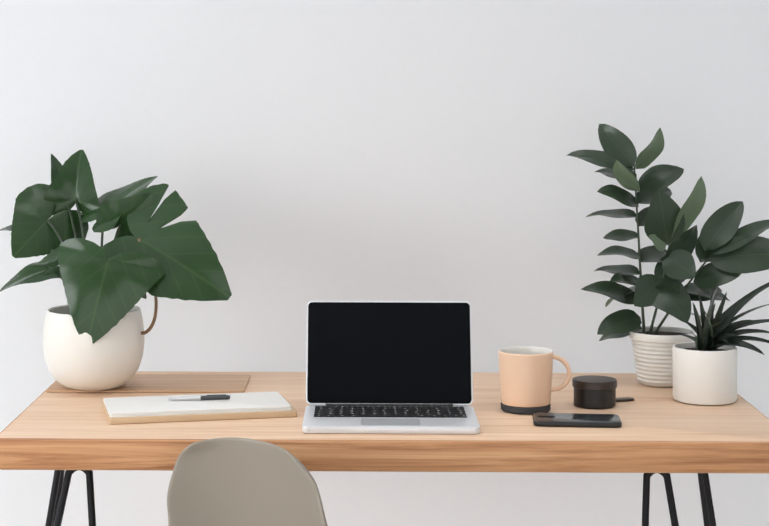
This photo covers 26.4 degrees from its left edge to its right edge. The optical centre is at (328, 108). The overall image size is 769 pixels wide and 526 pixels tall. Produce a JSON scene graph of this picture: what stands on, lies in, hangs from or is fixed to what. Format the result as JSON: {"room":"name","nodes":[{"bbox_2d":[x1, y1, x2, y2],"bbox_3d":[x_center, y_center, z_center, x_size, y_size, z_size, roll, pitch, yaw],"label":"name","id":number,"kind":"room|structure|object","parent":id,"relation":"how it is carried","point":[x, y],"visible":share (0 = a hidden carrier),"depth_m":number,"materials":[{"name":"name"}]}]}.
{"room":"office","nodes":[
{"label":"office","id":0,"kind":"room"},
{"bbox_2d":[0,0,768,525],"bbox_3d":[-0.066,-0.034,3.837,6.000,2.700,0.200,0,1,1],"label":"wall","id":1,"kind":"structure","parent":0,"point":[296,154],"depth_m":3.73,"materials":[{"name":"paint"}]},
{"bbox_3d":[-0.126,1.395,1.002,6.000,0.100,5.900,0,1,1],"label":"floor","id":2,"kind":"structure","parent":0,"visible":0},
{"bbox_2d":[167,438,327,525],"bbox_3d":[0.041,0.931,2.836,0.447,0.797,0.566,0,1,39],"label":"chair","id":3,"kind":"object","parent":2,"relation":"on","point":[232,482],"visible":1,"depth_m":2.69,"materials":[{"name":"beige plastic"}]},
{"bbox_2d":[0,371,768,525],"bbox_3d":[0.098,0.948,3.193,1.540,0.750,0.700,0,1,1],"label":"desk","id":4,"kind":"object","parent":2,"relation":"on","point":[663,432],"visible":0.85,"depth_m":2.87,"materials":[{"name":"brown wood"}]},
{"bbox_2d":[45,374,249,392],"bbox_3d":[-0.368,0.568,3.384,0.400,0.004,0.190,0,1,1],"label":"board","id":5,"kind":"object","parent":4,"relation":"on","point":[158,383],"visible":0.58,"depth_m":3.36,"materials":[{"name":"brown wood"}]},
{"bbox_2d":[0,150,231,390],"bbox_3d":[-0.447,0.327,3.367,0.510,0.476,0.283,0,1,1],"label":"plant","id":6,"kind":"object","parent":5,"relation":"on","point":[94,332],"visible":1,"depth_m":3.28,"materials":[{"name":"green plant"}]},
{"bbox_2d":[103,392,296,423],"bbox_3d":[-0.244,0.563,3.087,0.348,0.019,0.159,0,1,-12],"label":"notebook","id":7,"kind":"object","parent":4,"relation":"on","point":[155,409],"visible":1,"depth_m":3.04,"materials":[{"name":"white paper"}]},
{"bbox_2d":[168,394,229,400],"bbox_3d":[-0.246,0.548,3.105,0.118,0.009,0.008,0,1,-9],"label":"pen","id":8,"kind":"object","parent":7,"relation":"on","point":[215,397],"visible":0.98,"depth_m":3.10,"materials":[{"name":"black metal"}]},
{"bbox_2d":[302,301,479,433],"bbox_3d":[0.112,0.472,3.020,0.315,0.202,0.257,0,1,1],"label":"laptop","id":9,"kind":"object","parent":4,"relation":"on","point":[388,367],"visible":1,"depth_m":3.10,"materials":[{"name":"metal"}]},
{"bbox_2d":[501,402,550,413],"bbox_3d":[0.373,0.566,3.112,0.094,0.013,0.094,0,1,1],"label":"coaster","id":10,"kind":"object","parent":4,"relation":"on","point":[523,410],"visible":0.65,"depth_m":3.07,"materials":[{"name":"rubber"}]},
{"bbox_2d":[498,346,571,406],"bbox_3d":[0.390,0.509,3.111,0.138,0.100,0.104,0,1,1],"label":"mug","id":11,"kind":"object","parent":10,"relation":"on","point":[525,375],"visible":1,"depth_m":3.07,"materials":[{"name":"ceramic"}]},
{"bbox_2d":[533,412,621,427],"bbox_3d":[0.452,0.568,2.990,0.158,0.011,0.082,0,1,5],"label":"phone","id":12,"kind":"object","parent":4,"relation":"on","point":[541,419],"visible":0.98,"depth_m":2.96,"materials":[{"name":"black glass"}]},
{"bbox_2d":[572,375,616,408],"bbox_3d":[0.511,0.546,3.156,0.085,0.052,0.085,0,1,1],"label":"jar","id":13,"kind":"object","parent":4,"relation":"on","point":[594,392],"visible":1,"depth_m":3.12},
{"bbox_2d":[616,397,633,401],"bbox_3d":[0.572,0.570,3.204,0.050,0.004,0.022,0,1,-19],"label":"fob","id":14,"kind":"object","parent":4,"relation":"on","point":[623,399],"visible":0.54,"depth_m":3.20,"materials":[{"name":"black plastic"}]},
{"bbox_2d":[566,124,768,386],"bbox_3d":[0.727,0.301,3.382,0.468,0.537,0.164,0,1,1],"label":"rubber plant","id":15,"kind":"object","parent":4,"relation":"on","point":[726,247],"visible":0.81,"depth_m":3.37,"materials":[{"name":"green plant"}]},
{"bbox_2d":[672,282,768,405],"bbox_3d":[0.793,0.449,3.207,0.238,0.245,0.124,0,1,1],"label":"potted plant","id":16,"kind":"object","parent":4,"relation":"on","point":[705,367],"visible":1,"depth_m":3.18,"materials":[{"name":"plant"}]}
]}

